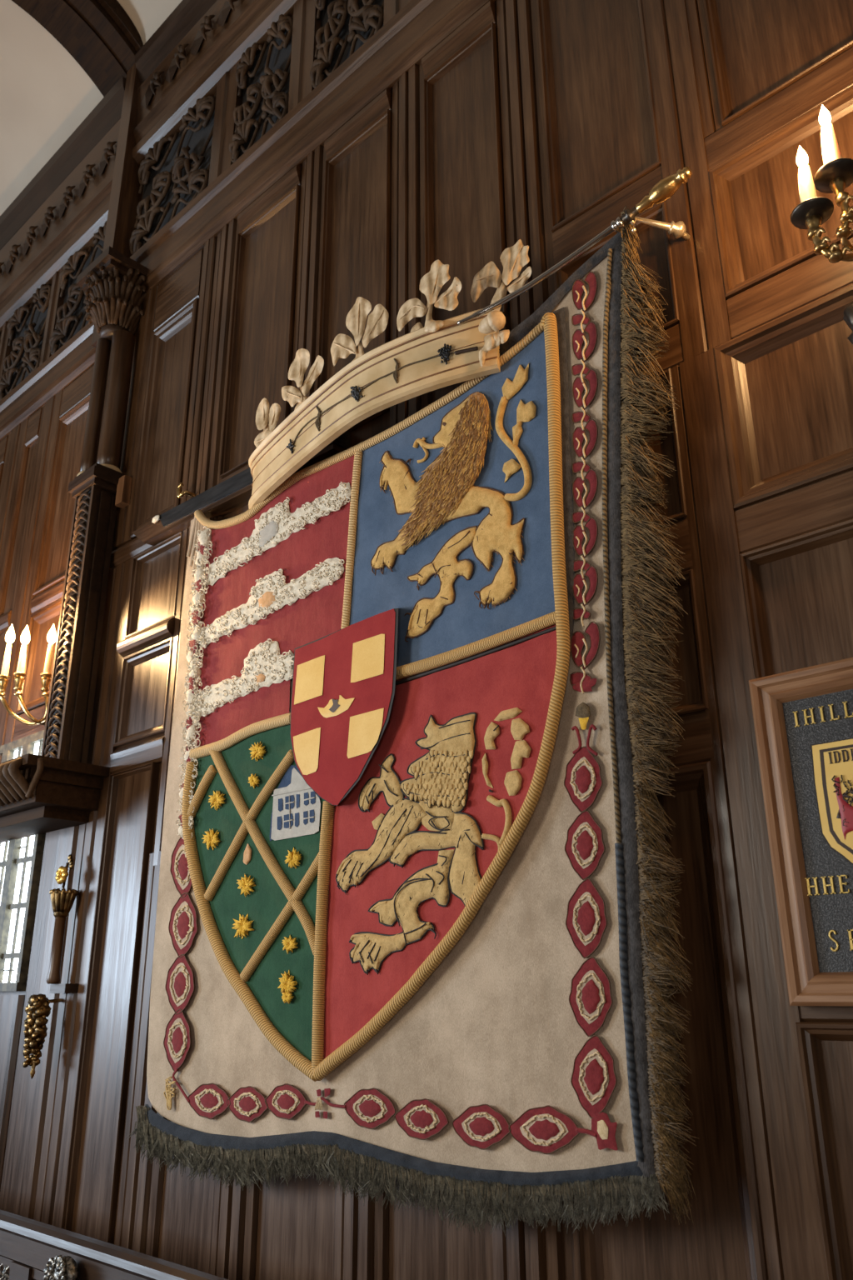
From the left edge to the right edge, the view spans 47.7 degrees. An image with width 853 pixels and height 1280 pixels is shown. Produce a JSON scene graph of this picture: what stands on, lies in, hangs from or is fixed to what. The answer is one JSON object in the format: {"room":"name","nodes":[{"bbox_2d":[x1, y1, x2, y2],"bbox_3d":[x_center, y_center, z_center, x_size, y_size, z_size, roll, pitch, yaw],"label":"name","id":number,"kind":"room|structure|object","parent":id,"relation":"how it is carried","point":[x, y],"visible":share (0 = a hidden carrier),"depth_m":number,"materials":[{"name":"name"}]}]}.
{"room":"historic interior","nodes":[
{"label":"historic interior","id":0,"kind":"room"},
{"bbox_2d":[0,0,182,215],"bbox_3d":[-3.150,-4.367,3.813,10.600,0.621,5.220,-18,-26,40],"label":"ceiling","id":1,"kind":"structure","parent":0,"point":[46,94],"depth_m":6.15,"materials":[{"name":"paint"}]},
{"bbox_2d":[0,0,852,1279],"bbox_3d":[-1.305,-0.482,4.486,10.600,7.000,0.120,-18,-26,40],"label":"wall","id":2,"kind":"structure","parent":0,"point":[801,392],"depth_m":2.78,"materials":[{"name":"brown wood"}]},
{"bbox_2d":[0,320,15,393],"bbox_3d":[-2.737,-1.755,6.241,0.110,0.705,0.074,-18,-26,40],"label":"panel","id":3,"kind":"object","parent":2,"relation":"attached to","point":[5,350],"depth_m":6.26,"materials":[{"name":"brown wood"}]},
{"bbox_2d":[0,995,24,1190],"bbox_3d":[-1.794,2.094,3.951,0.280,1.200,0.048,-18,-26,40],"label":"trim","id":4,"kind":"structure","parent":2,"relation":"attached to","point":[12,1007],"depth_m":4.00,"materials":[{"name":"brown wood"}]},
{"bbox_2d":[0,417,29,615],"bbox_3d":[-2.421,-0.198,5.387,0.280,2.300,0.052,-18,-26,40],"label":"trim","id":5,"kind":"structure","parent":2,"relation":"attached to","point":[17,452],"depth_m":5.56,"materials":[{"name":"brown wood"}]},
{"bbox_2d":[0,730,45,991],"bbox_3d":[-2.112,1.074,4.613,1.115,1.145,0.052,-18,-26,40],"label":"window","id":6,"kind":"structure","parent":2,"relation":"in","point":[21,859],"depth_m":4.28,"materials":[{"name":"white"}]},
{"bbox_2d":[0,284,51,399],"bbox_3d":[-2.503,-1.842,6.008,0.570,0.705,0.077,-18,-26,40],"label":"panel","id":7,"kind":"object","parent":2,"relation":"attached to","point":[23,359],"visible":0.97,"depth_m":6.01,"materials":[{"name":"brown wood"}]},
{"bbox_2d":[0,672,51,725],"bbox_3d":[-1.762,0.284,4.343,0.337,0.262,0.190,10,-22,-26],"label":"wall sconce","id":8,"kind":"object","parent":2,"relation":"attached to","point":[19,678],"visible":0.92,"depth_m":4.33,"materials":[{"name":"gold metal"}]},
{"bbox_2d":[0,624,14,675],"bbox_3d":[-1.919,0.048,4.422,0.040,0.260,0.040,-18,-26,40],"label":"candle","id":9,"kind":"object","parent":8,"relation":"on","point":[10,637],"visible":1,"depth_m":4.41,"materials":[{"name":"beige wax"}]},
{"bbox_2d":[12,705,44,741],"bbox_3d":[-1.794,0.381,4.566,0.590,0.160,0.047,-18,-26,40],"label":"trim","id":10,"kind":"structure","parent":2,"relation":"attached to","point":[22,730],"depth_m":4.64,"materials":[{"name":"brown wood"}]},
{"bbox_2d":[0,390,63,763],"bbox_3d":[-2.113,-0.298,5.120,0.260,2.300,0.052,-18,-26,40],"label":"trim","id":11,"kind":"structure","parent":2,"relation":"attached to","point":[23,593],"depth_m":5.17,"materials":[{"name":"brown wood"}]},
{"bbox_2d":[25,407,42,447],"bbox_3d":[-2.269,-1.235,5.612,0.150,0.200,0.047,-18,-26,40],"label":"trim","id":12,"kind":"structure","parent":2,"relation":"attached to","point":[33,426],"depth_m":5.59,"materials":[{"name":"brown wood"}]},
{"bbox_2d":[15,598,61,714],"bbox_3d":[-1.802,0.055,4.679,0.590,0.530,0.044,-18,-26,40],"label":"trim","id":13,"kind":"structure","parent":2,"relation":"attached to","point":[52,610],"depth_m":4.83,"materials":[{"name":"brown wood"}]},
{"bbox_2d":[0,825,79,1219],"bbox_3d":[-1.565,1.690,3.870,0.270,1.900,0.048,-18,-26,40],"label":"trim","id":14,"kind":"structure","parent":2,"relation":"attached to","point":[28,1107],"depth_m":3.83,"materials":[{"name":"brown wood"}]},
{"bbox_2d":[22,993,62,1079],"bbox_3d":[-1.502,1.530,3.730,0.122,0.304,0.146,-5,-21,13],"label":"ornament","id":15,"kind":"object","parent":2,"relation":"attached to","point":[38,1007],"visible":1,"depth_m":3.69,"materials":[{"name":"gold metal"}]},
{"bbox_2d":[30,580,64,613],"bbox_3d":[-1.802,-0.244,4.791,0.590,0.110,0.056,-18,-26,40],"label":"trim","id":16,"kind":"structure","parent":2,"relation":"attached to","point":[54,593],"depth_m":4.85,"materials":[{"name":"brown wood"}]},
{"bbox_2d":[0,322,95,441],"bbox_3d":[-3.443,-1.081,6.675,4.760,0.255,0.100,-18,-26,40],"label":"trim","id":17,"kind":"structure","parent":2,"relation":"attached to","point":[76,357],"depth_m":5.54,"materials":[{"name":"brown wood"}]},
{"bbox_2d":[39,268,65,365],"bbox_3d":[-2.238,-1.917,5.808,0.110,0.705,0.074,-18,-26,40],"label":"trim","id":18,"kind":"structure","parent":2,"relation":"attached to","point":[56,301],"depth_m":5.79,"materials":[{"name":"brown wood"}]},
{"bbox_2d":[0,753,109,843],"bbox_3d":[-2.159,0.811,4.447,1.982,0.215,0.394,-18,-26,40],"label":"canopy","id":19,"kind":"object","parent":2,"relation":"attached to","point":[39,794],"visible":1,"depth_m":3.91,"materials":[{"name":"brown wood"}]},
{"bbox_2d":[0,180,112,334],"bbox_3d":[-3.458,-1.969,6.990,4.760,0.220,0.125,-18,-26,40],"label":"trim","id":20,"kind":"structure","parent":2,"relation":"attached to","point":[78,235],"depth_m":5.90,"materials":[{"name":"brown wood"}]},
{"bbox_2d":[0,119,120,294],"bbox_3d":[-3.003,-2.441,6.669,3.460,0.440,0.143,-18,-26,40],"label":"cornice band","id":21,"kind":"object","parent":2,"relation":"attached to","point":[94,172],"visible":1,"depth_m":6.02,"materials":[{"name":"brown wood"}]},
{"bbox_2d":[33,394,89,595],"bbox_3d":[-1.808,-0.795,4.989,0.590,1.060,0.044,-18,-26,40],"label":"trim","id":22,"kind":"structure","parent":2,"relation":"attached to","point":[40,587],"depth_m":5.16,"materials":[{"name":"brown wood"}]},
{"bbox_2d":[46,888,79,993],"bbox_3d":[-1.441,1.193,3.831,0.144,0.397,0.140,-18,-26,40],"label":"wall sconce","id":23,"kind":"object","parent":2,"relation":"attached to","point":[62,901],"visible":1,"depth_m":3.82,"materials":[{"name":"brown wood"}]},
{"bbox_2d":[0,75,126,249],"bbox_3d":[-3.477,-2.613,7.208,4.760,0.260,0.170,-18,-26,40],"label":"trim","id":24,"kind":"structure","parent":2,"relation":"attached to","point":[107,112],"depth_m":6.12,"materials":[{"name":"brown wood"}]},
{"bbox_2d":[59,365,94,417],"bbox_3d":[-1.807,-1.385,5.211,0.590,0.200,0.047,-18,-26,40],"label":"panel","id":25,"kind":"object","parent":2,"relation":"attached to","point":[80,388],"depth_m":5.27,"materials":[{"name":"brown wood"}]},
{"bbox_2d":[11,0,143,96],"bbox_3d":[-3.482,-4.233,4.236,0.450,0.740,5.020,-18,-26,40],"label":"trim","id":26,"kind":"structure","parent":2,"relation":"attached to","point":[102,37],"depth_m":5.67,"materials":[{"name":"brown wood"}]},
{"bbox_2d":[49,220,106,354],"bbox_3d":[-1.968,-2.015,5.543,0.670,0.705,0.077,-18,-26,40],"label":"panel","id":27,"kind":"object","parent":2,"relation":"attached to","point":[72,316],"visible":0.49,"depth_m":5.61,"materials":[{"name":"brown wood"}]},
{"bbox_2d":[33,557,133,1228],"bbox_3d":[-1.373,1.090,3.892,0.230,3.040,0.054,-18,-26,40],"label":"trim","id":28,"kind":"structure","parent":2,"relation":"attached to","point":[62,1090],"depth_m":3.84,"materials":[{"name":"brown wood"}]},
{"bbox_2d":[40,463,132,763],"bbox_3d":[-1.533,-0.117,4.351,0.295,1.425,0.195,-18,-26,40],"label":"carved pilaster","id":29,"kind":"object","parent":2,"relation":"attached to","point":[97,492],"visible":0.98,"depth_m":4.31,"materials":[{"name":"brown wood"}]},
{"bbox_2d":[77,337,111,475],"bbox_3d":[-1.637,-1.143,4.774,0.092,0.795,0.092,-18,-26,40],"label":"colonnette","id":30,"kind":"object","parent":29,"relation":"on","point":[89,457],"visible":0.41,"depth_m":4.75,"materials":[{"name":"brown wood"}]},
{"bbox_2d":[96,330,134,473],"bbox_3d":[-1.526,-1.158,4.735,0.141,0.795,0.141,-18,-26,40],"label":"column shaft","id":31,"kind":"object","parent":29,"relation":"on","point":[117,394],"visible":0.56,"depth_m":4.70,"materials":[{"name":"brown wood"}]},
{"bbox_2d":[76,245,147,341],"bbox_3d":[-1.587,-1.706,4.963,0.346,0.390,0.354,-18,-26,40],"label":"capital","id":32,"kind":"object","parent":31,"relation":"on","point":[113,282],"visible":0.83,"depth_m":4.87,"materials":[{"name":"brown wood"}]},
{"bbox_2d":[60,761,159,1244],"bbox_3d":[-1.172,1.416,3.570,0.320,1.905,0.044,-18,-26,40],"label":"trim","id":33,"kind":"structure","parent":2,"relation":"attached to","point":[86,1040],"depth_m":3.62,"materials":[{"name":"brown wood"}]},
{"bbox_2d":[90,63,142,348],"bbox_3d":[-1.679,-2.453,5.379,0.150,1.920,0.130,-18,-26,40],"label":"trim","id":34,"kind":"structure","parent":2,"relation":"attached to","point":[125,197],"depth_m":5.36,"materials":[{"name":"brown wood"}]},
{"bbox_2d":[109,537,154,570],"bbox_3d":[-1.226,-0.441,4.295,0.660,0.110,0.056,-18,-26,40],"label":"trim","id":35,"kind":"structure","parent":2,"relation":"attached to","point":[135,547],"depth_m":4.38,"materials":[{"name":"brown wood"}]},
{"bbox_2d":[111,284,159,550],"bbox_3d":[-1.406,-1.109,4.714,0.180,1.435,0.052,-18,-26,40],"label":"trim","id":36,"kind":"structure","parent":2,"relation":"attached to","point":[123,519],"depth_m":4.69,"materials":[{"name":"brown wood"}]},
{"bbox_2d":[110,733,164,773],"bbox_3d":[-1.153,0.460,3.897,0.385,0.115,0.060,-18,-26,40],"label":"trim","id":37,"kind":"structure","parent":2,"relation":"attached to","point":[149,750],"depth_m":3.87,"materials":[{"name":"brown wood"}]},
{"bbox_2d":[114,850,168,1257],"bbox_3d":[-0.958,1.587,3.306,0.250,1.700,0.053,-18,-26,40],"label":"trim","id":38,"kind":"structure","parent":2,"relation":"attached to","point":[141,1184],"depth_m":3.27,"materials":[{"name":"brown wood"}]},
{"bbox_2d":[113,636,173,747],"bbox_3d":[-1.156,0.220,3.983,0.385,0.395,0.044,-18,-26,40],"label":"trim","id":39,"kind":"structure","parent":2,"relation":"attached to","point":[121,739],"depth_m":4.04,"materials":[{"name":"brown wood"}]},
{"bbox_2d":[116,617,174,657],"bbox_3d":[-1.165,-0.008,4.058,0.385,0.085,0.085,-18,-26,40],"label":"trim","id":40,"kind":"structure","parent":2,"relation":"attached to","point":[165,630],"depth_m":4.01,"materials":[{"name":"brown wood"}]},
{"bbox_2d":[124,530,182,639],"bbox_3d":[-1.159,-0.229,4.147,0.385,0.390,0.044,-18,-26,40],"label":"trim","id":41,"kind":"structure","parent":2,"relation":"attached to","point":[137,561],"depth_m":4.22,"materials":[{"name":"brown wood"}]},
{"bbox_2d":[130,297,199,539],"bbox_3d":[-1.204,-1.033,4.479,0.380,1.130,0.044,-18,-26,40],"label":"trim","id":42,"kind":"structure","parent":2,"relation":"attached to","point":[188,314],"depth_m":4.52,"materials":[{"name":"brown wood"}]},
{"bbox_2d":[153,526,190,865],"bbox_3d":[-0.948,0.175,3.800,0.175,1.390,0.056,-18,-26,40],"label":"trim","id":43,"kind":"structure","parent":2,"relation":"attached to","point":[186,533],"depth_m":3.81,"materials":[{"name":"brown wood"}]},
{"bbox_2d":[129,91,216,254],"bbox_3d":[-1.339,-2.433,5.074,0.730,0.730,0.077,-18,-26,40],"label":"panel","id":44,"kind":"object","parent":2,"relation":"attached to","point":[172,177],"visible":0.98,"depth_m":5.08,"materials":[{"name":"brown wood"}]},
{"bbox_2d":[135,0,217,84],"bbox_3d":[0.343,-3.927,3.917,5.420,0.220,0.170,-18,-26,40],"label":"trim","id":45,"kind":"structure","parent":2,"relation":"attached to","point":[187,13],"depth_m":5.40,"materials":[{"name":"brown wood"}]},
{"bbox_2d":[153,247,203,331],"bbox_3d":[-1.203,-1.705,4.731,0.380,0.305,0.048,-18,-26,40],"label":"panel","id":46,"kind":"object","parent":2,"relation":"attached to","point":[182,287],"depth_m":4.71,"materials":[{"name":"brown wood"}]},
{"bbox_2d":[137,0,254,124],"bbox_3d":[-0.614,-3.375,4.651,2.820,0.300,0.143,-18,-26,40],"label":"cornice band","id":47,"kind":"object","parent":2,"relation":"attached to","point":[222,13],"visible":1,"depth_m":5.20,"materials":[{"name":"brown wood"}]},
{"bbox_2d":[180,236,217,504],"bbox_3d":[-1.024,-1.209,4.374,0.100,1.485,0.052,-18,-26,40],"label":"trim","id":48,"kind":"structure","parent":2,"relation":"attached to","point":[201,347],"depth_m":4.35,"materials":[{"name":"brown wood"}]},
{"bbox_2d":[132,0,297,164],"bbox_3d":[0.361,-3.433,3.754,5.420,0.220,0.125,-18,-26,40],"label":"trim","id":49,"kind":"structure","parent":2,"relation":"attached to","point":[201,81],"depth_m":5.00,"materials":[{"name":"brown wood"}]},
{"bbox_2d":[195,218,239,520],"bbox_3d":[-0.914,-1.151,4.244,0.200,1.685,0.053,-18,-26,40],"label":"trim","id":50,"kind":"structure","parent":2,"relation":"attached to","point":[210,448],"depth_m":4.25,"materials":[{"name":"brown wood"}]},
{"bbox_2d":[208,62,243,184],"bbox_3d":[-0.990,-2.536,4.800,0.180,0.730,0.074,-18,-26,40],"label":"trim","id":51,"kind":"structure","parent":2,"relation":"attached to","point":[227,99],"depth_m":4.78,"materials":[{"name":"brown wood"}]},
{"bbox_2d":[208,1168,259,1279],"bbox_3d":[-0.576,1.463,2.974,0.210,1.700,0.053,-18,-26,40],"label":"trim","id":52,"kind":"structure","parent":2,"relation":"attached to","point":[235,1211],"depth_m":2.84,"materials":[{"name":"brown wood"}]},
{"bbox_2d":[132,430,349,545],"bbox_3d":[-0.801,-0.572,3.868,1.349,0.135,0.092,-18,-26,40],"label":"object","id":53,"kind":"object","parent":2,"relation":"attached to","point":[234,493],"visible":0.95,"depth_m":3.89,"materials":[{"name":"wood"}]},
{"bbox_2d":[219,184,301,478],"bbox_3d":[-0.691,-1.310,4.073,0.420,1.265,0.044,-18,-26,40],"label":"trim","id":54,"kind":"structure","parent":2,"relation":"attached to","point":[295,192],"depth_m":4.14,"materials":[{"name":"brown wood"}]},
{"bbox_2d":[228,14,293,162],"bbox_3d":[-0.781,-2.614,4.590,0.432,0.730,0.077,-18,-26,40],"label":"panel","id":55,"kind":"object","parent":2,"relation":"attached to","point":[264,78],"visible":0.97,"depth_m":4.58,"materials":[{"name":"brown wood"}]},
{"bbox_2d":[237,163,302,231],"bbox_3d":[-0.695,-1.960,4.312,0.420,0.120,0.062,-18,-26,40],"label":"trim","id":56,"kind":"structure","parent":2,"relation":"attached to","point":[293,177],"depth_m":4.28,"materials":[{"name":"brown wood"}]},
{"bbox_2d":[288,0,321,112],"bbox_3d":[-0.550,-2.679,4.417,0.160,0.730,0.074,-18,-26,40],"label":"trim","id":57,"kind":"structure","parent":2,"relation":"attached to","point":[306,24],"depth_m":4.39,"materials":[{"name":"brown wood"}]},
{"bbox_2d":[290,145,327,414],"bbox_3d":[-0.467,-1.296,3.855,0.180,1.685,0.053,-18,-26,40],"label":"trim","id":58,"kind":"structure","parent":2,"relation":"attached to","point":[310,241],"depth_m":3.93,"materials":[{"name":"brown wood"}]},
{"bbox_2d":[130,0,496,294],"bbox_3d":[0.376,-2.507,3.425,5.420,0.285,0.100,-18,-26,40],"label":"trim","id":59,"kind":"structure","parent":2,"relation":"attached to","point":[417,28],"depth_m":4.16,"materials":[{"name":"brown wood"}]},
{"bbox_2d":[310,0,384,88],"bbox_3d":[-0.341,-2.757,4.207,0.452,0.730,0.077,-18,-26,40],"label":"panel","id":60,"kind":"object","parent":2,"relation":"attached to","point":[346,25],"visible":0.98,"depth_m":4.19,"materials":[{"name":"brown wood"}]},
{"bbox_2d":[316,109,392,389],"bbox_3d":[-0.269,-1.447,3.707,0.370,1.265,0.044,-18,-26,40],"label":"trim","id":61,"kind":"structure","parent":2,"relation":"attached to","point":[386,117],"depth_m":3.79,"materials":[{"name":"brown wood"}]},
{"bbox_2d":[324,87,392,158],"bbox_3d":[-0.273,-2.097,3.945,0.370,0.120,0.062,-18,-26,40],"label":"trim","id":62,"kind":"structure","parent":2,"relation":"attached to","point":[383,102],"depth_m":3.91,"materials":[{"name":"brown wood"}]},
{"bbox_2d":[333,1175,389,1279],"bbox_3d":[-0.177,1.333,2.627,0.200,1.700,0.053,-18,-26,40],"label":"trim","id":63,"kind":"structure","parent":2,"relation":"attached to","point":[361,1247],"depth_m":2.51,"materials":[{"name":"brown wood"}]},
{"bbox_2d":[383,0,411,25],"bbox_3d":[-0.102,-2.824,4.029,0.160,0.730,0.074,-18,-26,40],"label":"trim","id":64,"kind":"structure","parent":2,"relation":"attached to","point":[392,7],"depth_m":3.92,"materials":[{"name":"brown wood"}]},
{"bbox_2d":[390,62,432,427],"bbox_3d":[-0.060,-1.427,3.502,0.190,1.685,0.053,-18,-26,40],"label":"trim","id":65,"kind":"structure","parent":2,"relation":"attached to","point":[407,259],"depth_m":3.54,"materials":[{"name":"brown wood"}]},
{"bbox_2d":[421,0,497,77],"bbox_3d":[0.126,-2.227,3.598,0.340,0.120,0.062,-18,-26,40],"label":"trim","id":66,"kind":"structure","parent":2,"relation":"attached to","point":[487,14],"depth_m":3.57,"materials":[{"name":"brown wood"}]},
{"bbox_2d":[423,21,509,321],"bbox_3d":[0.130,-1.576,3.360,0.340,1.265,0.044,-18,-26,40],"label":"trim","id":67,"kind":"structure","parent":2,"relation":"attached to","point":[491,30],"depth_m":3.45,"materials":[{"name":"brown wood"}]},
{"bbox_2d":[496,0,554,330],"bbox_3d":[0.329,-1.554,3.164,0.190,1.685,0.053,-18,-26,40],"label":"trim","id":68,"kind":"structure","parent":2,"relation":"attached to","point":[525,162],"depth_m":3.17,"materials":[{"name":"brown wood"}]},
{"bbox_2d":[491,1195,564,1279],"bbox_3d":[0.227,1.203,2.277,0.200,1.700,0.053,-18,-26,40],"label":"trim","id":69,"kind":"structure","parent":2,"relation":"attached to","point":[526,1252],"depth_m":2.18,"materials":[{"name":"brown wood"}]},
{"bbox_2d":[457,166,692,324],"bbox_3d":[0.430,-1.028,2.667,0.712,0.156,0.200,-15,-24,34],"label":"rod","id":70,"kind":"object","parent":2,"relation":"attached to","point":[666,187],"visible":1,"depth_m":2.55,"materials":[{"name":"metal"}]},
{"bbox_2d":[127,205,698,1235],"bbox_3d":[-0.188,0.273,2.862,2.228,2.468,0.082,-19,-27,41],"label":"banner","id":71,"kind":"object","parent":70,"relation":"hanging from","point":[407,930],"visible":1,"depth_m":2.58,"materials":[{"name":"fabric"}]},
{"bbox_2d":[201,828,220,849],"bbox_3d":[-0.738,0.679,3.280,0.125,0.076,0.021,-19,-27,41],"label":"flower","id":72,"kind":"object","parent":71,"relation":"on","point":[211,837],"depth_m":3.27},
{"bbox_2d":[208,790,225,810],"bbox_3d":[-0.728,0.549,3.316,0.119,0.076,0.021,-19,-27,41],"label":"flower","id":73,"kind":"object","parent":71,"relation":"on","point":[217,799],"depth_m":3.30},
{"bbox_2d":[232,914,254,939],"bbox_3d":[-0.585,0.902,3.041,0.130,0.079,0.021,-19,-27,41],"label":"flower","id":74,"kind":"object","parent":71,"relation":"on","point":[242,924],"depth_m":3.03,"materials":[{"name":"fabric"}]},
{"bbox_2d":[236,873,255,896],"bbox_3d":[-0.582,0.782,3.081,0.109,0.079,0.021,-19,-27,41],"label":"flower","id":75,"kind":"object","parent":71,"relation":"on","point":[246,882],"depth_m":3.07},
{"bbox_2d":[277,970,297,993],"bbox_3d":[-0.414,1.006,2.825,0.103,0.077,0.021,-19,-27,41],"label":"flower","id":76,"kind":"object","parent":71,"relation":"on","point":[287,979],"depth_m":2.82,"materials":[{"name":"fabric"}]},
{"bbox_2d":[285,847,301,868],"bbox_3d":[-0.412,0.665,2.945,0.095,0.068,0.021,-19,-27,41],"label":"flower","id":77,"kind":"object","parent":71,"relation":"on","point":[292,855],"depth_m":2.94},
{"bbox_2d":[248,239,531,509],"bbox_3d":[-0.228,-0.890,3.216,0.182,0.497,1.438,17,-27,-40],"label":"crown","id":78,"kind":"object","parent":71,"relation":"attached to","point":[439,354],"depth_m":3.01,"materials":[{"name":"beige wood"}]},
{"bbox_2d":[536,0,661,232],"bbox_3d":[0.533,-1.818,3.050,0.380,1.100,0.044,-18,-26,40],"label":"trim","id":79,"kind":"structure","parent":2,"relation":"attached to","point":[557,221],"depth_m":3.04,"materials":[{"name":"brown wood"}]},
{"bbox_2d":[552,165,663,264],"bbox_3d":[0.543,-1.235,2.844,0.380,0.135,0.047,-18,-26,40],"label":"trim","id":80,"kind":"structure","parent":2,"relation":"attached to","point":[567,239],"depth_m":2.85,"materials":[{"name":"brown wood"}]},
{"bbox_2d":[554,200,679,341],"bbox_3d":[0.538,-0.984,2.745,0.380,0.405,0.044,-18,-26,40],"label":"trim","id":81,"kind":"structure","parent":2,"relation":"attached to","point":[658,212],"depth_m":2.71,"materials":[{"name":"brown wood"}]},
{"bbox_2d":[628,323,684,374],"bbox_3d":[0.520,-0.722,2.682,0.450,0.130,0.047,-18,-26,40],"label":"trim","id":82,"kind":"structure","parent":2,"relation":"attached to","point":[674,356],"depth_m":2.54,"materials":[{"name":"brown wood"}]},
{"bbox_2d":[621,518,692,579],"bbox_3d":[0.509,-0.184,2.500,0.410,0.145,0.047,-18,-26,40],"label":"trim","id":83,"kind":"structure","parent":2,"relation":"attached to","point":[683,541],"depth_m":2.37,"materials":[{"name":"brown wood"}]},
{"bbox_2d":[572,760,767,1279],"bbox_3d":[0.494,1.073,2.052,0.440,1.585,0.044,-18,-26,40],"label":"trim","id":84,"kind":"structure","parent":2,"relation":"attached to","point":[588,1254],"depth_m":2.04,"materials":[{"name":"brown wood"}]},
{"bbox_2d":[654,368,687,527],"bbox_3d":[0.502,-0.457,2.593,0.410,0.430,0.044,-18,-26,40],"label":"trim","id":85,"kind":"structure","parent":2,"relation":"attached to","point":[677,517],"depth_m":2.44,"materials":[{"name":"brown wood"}]},
{"bbox_2d":[657,569,709,719],"bbox_3d":[0.505,0.046,2.409,0.410,0.350,0.044,-18,-26,40],"label":"trim","id":86,"kind":"structure","parent":2,"relation":"attached to","point":[702,706],"depth_m":2.27,"materials":[{"name":"brown wood"}]},
{"bbox_2d":[655,710,714,769],"bbox_3d":[0.498,0.274,2.347,0.450,0.120,0.047,-18,-26,40],"label":"trim","id":87,"kind":"structure","parent":2,"relation":"attached to","point":[697,747],"depth_m":2.22,"materials":[{"name":"brown wood"}]},
{"bbox_2d":[642,0,731,361],"bbox_3d":[0.726,-1.602,2.791,0.130,1.855,0.052,-18,-26,40],"label":"trim","id":88,"kind":"structure","parent":2,"relation":"attached to","point":[702,310],"depth_m":2.64,"materials":[{"name":"brown wood"}]},
{"bbox_2d":[685,0,723,138],"bbox_3d":[0.794,-1.938,2.850,0.055,1.185,0.044,-18,-26,40],"label":"trim","id":89,"kind":"structure","parent":2,"relation":"attached to","point":[706,82],"depth_m":2.72,"materials":[{"name":"brown wood"}]},
{"bbox_2d":[670,348,828,1279],"bbox_3d":[0.705,0.610,2.020,0.130,2.830,0.051,-18,-26,40],"label":"trim","id":90,"kind":"structure","parent":2,"relation":"attached to","point":[794,1249],"depth_m":2.06,"materials":[{"name":"brown wood"}]},
{"bbox_2d":[703,0,852,126],"bbox_3d":[1.191,-2.040,2.482,1.045,1.120,0.044,-18,-26,40],"label":"trim","id":91,"kind":"structure","parent":2,"relation":"attached to","point":[727,114],"depth_m":2.65,"materials":[{"name":"brown wood"}]},
{"bbox_2d":[704,46,852,170],"bbox_3d":[1.510,-1.554,2.005,2.000,0.125,0.047,-18,-26,40],"label":"trim","id":92,"kind":"structure","parent":2,"relation":"attached to","point":[836,76],"depth_m":2.49,"materials":[{"name":"brown wood"}]},
{"bbox_2d":[708,85,852,299],"bbox_3d":[1.177,-1.196,2.193,1.100,0.415,0.044,-18,-26,40],"label":"trim","id":93,"kind":"structure","parent":2,"relation":"attached to","point":[721,177],"depth_m":2.48,"materials":[{"name":"brown wood"}]},
{"bbox_2d":[713,283,852,509],"bbox_3d":[1.162,-0.659,2.015,1.150,0.455,0.044,-18,-26,40],"label":"trim","id":94,"kind":"structure","parent":2,"relation":"attached to","point":[747,487],"depth_m":2.32,"materials":[{"name":"brown wood"}]},
{"bbox_2d":[726,237,852,339],"bbox_3d":[1.514,-1.044,1.819,2.000,0.130,0.047,-18,-26,40],"label":"trim","id":95,"kind":"structure","parent":2,"relation":"attached to","point":[816,277],"depth_m":2.34,"materials":[{"name":"brown wood"}]},
{"bbox_2d":[735,470,852,553],"bbox_3d":[1.500,-0.494,1.636,2.050,0.120,0.047,-18,-26,40],"label":"trim","id":96,"kind":"structure","parent":2,"relation":"attached to","point":[828,502],"depth_m":2.18,"materials":[{"name":"brown wood"}]},
{"bbox_2d":[740,518,852,678],"bbox_3d":[1.167,0.093,1.741,1.150,0.905,0.044,-18,-26,40],"label":"trim","id":97,"kind":"structure","parent":2,"relation":"attached to","point":[751,561],"depth_m":2.18,"materials":[{"name":"brown wood"}]},
{"bbox_2d":[749,657,852,1005],"bbox_3d":[1.094,0.284,1.685,1.020,0.667,0.046,-18,-26,40],"label":"framed plaque","id":98,"kind":"object","parent":2,"relation":"attached to","point":[803,717],"visible":1,"depth_m":1.95,"materials":[{"name":"brown wood"}]},
{"bbox_2d":[790,157,852,344],"bbox_3d":[0.924,-0.818,2.061,0.179,0.347,0.310,-18,-26,40],"label":"wall sconce","id":99,"kind":"object","parent":2,"relation":"attached to","point":[837,175],"visible":1,"depth_m":2.03,"materials":[{"name":"metal"}]},
{"bbox_2d":[796,145,817,202],"bbox_3d":[0.815,-0.990,2.072,0.035,0.190,0.033,-18,-26,40],"label":"candle","id":100,"kind":"object","parent":99,"relation":"on","point":[807,186],"visible":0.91,"depth_m":2.06,"materials":[{"name":"beige wax"}]},
{"bbox_2d":[819,105,841,164],"bbox_3d":[0.878,-1.091,2.104,0.037,0.206,0.036,-18,-26,40],"label":"candle","id":101,"kind":"object","parent":99,"relation":"on","point":[831,151],"visible":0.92,"depth_m":2.09,"materials":[{"name":"beige wax"}]},
{"bbox_2d":[795,1021,852,1279],"bbox_3d":[1.171,1.158,1.355,1.160,1.140,0.044,-18,-26,40],"label":"trim","id":102,"kind":"structure","parent":2,"relation":"attached to","point":[810,1034],"depth_m":1.83,"materials":[{"name":"brown wood"}]},
{"bbox_2d":[799,1005,852,1022],"bbox_3d":[1.502,0.466,1.289,2.060,0.110,0.047,-18,-26,40],"label":"trim","id":103,"kind":"structure","parent":2,"relation":"attached to","point":[807,1013],"depth_m":1.88,"materials":[{"name":"brown wood"}]},
{"bbox_3d":[-3.332,2.107,1.187,10.600,0.100,6.150,-18,-26,40],"label":"floor","id":104,"kind":"structure","parent":0,"visible":0},
{"bbox_2d":[0,1210,228,1279],"bbox_3d":[-1.552,2.289,3.089,3.500,0.839,0.124,-18,-26,40],"label":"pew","id":105,"kind":"object","parent":104,"relation":"on","point":[30,1249],"visible":1,"depth_m":2.73,"materials":[{"name":"brown wood"}]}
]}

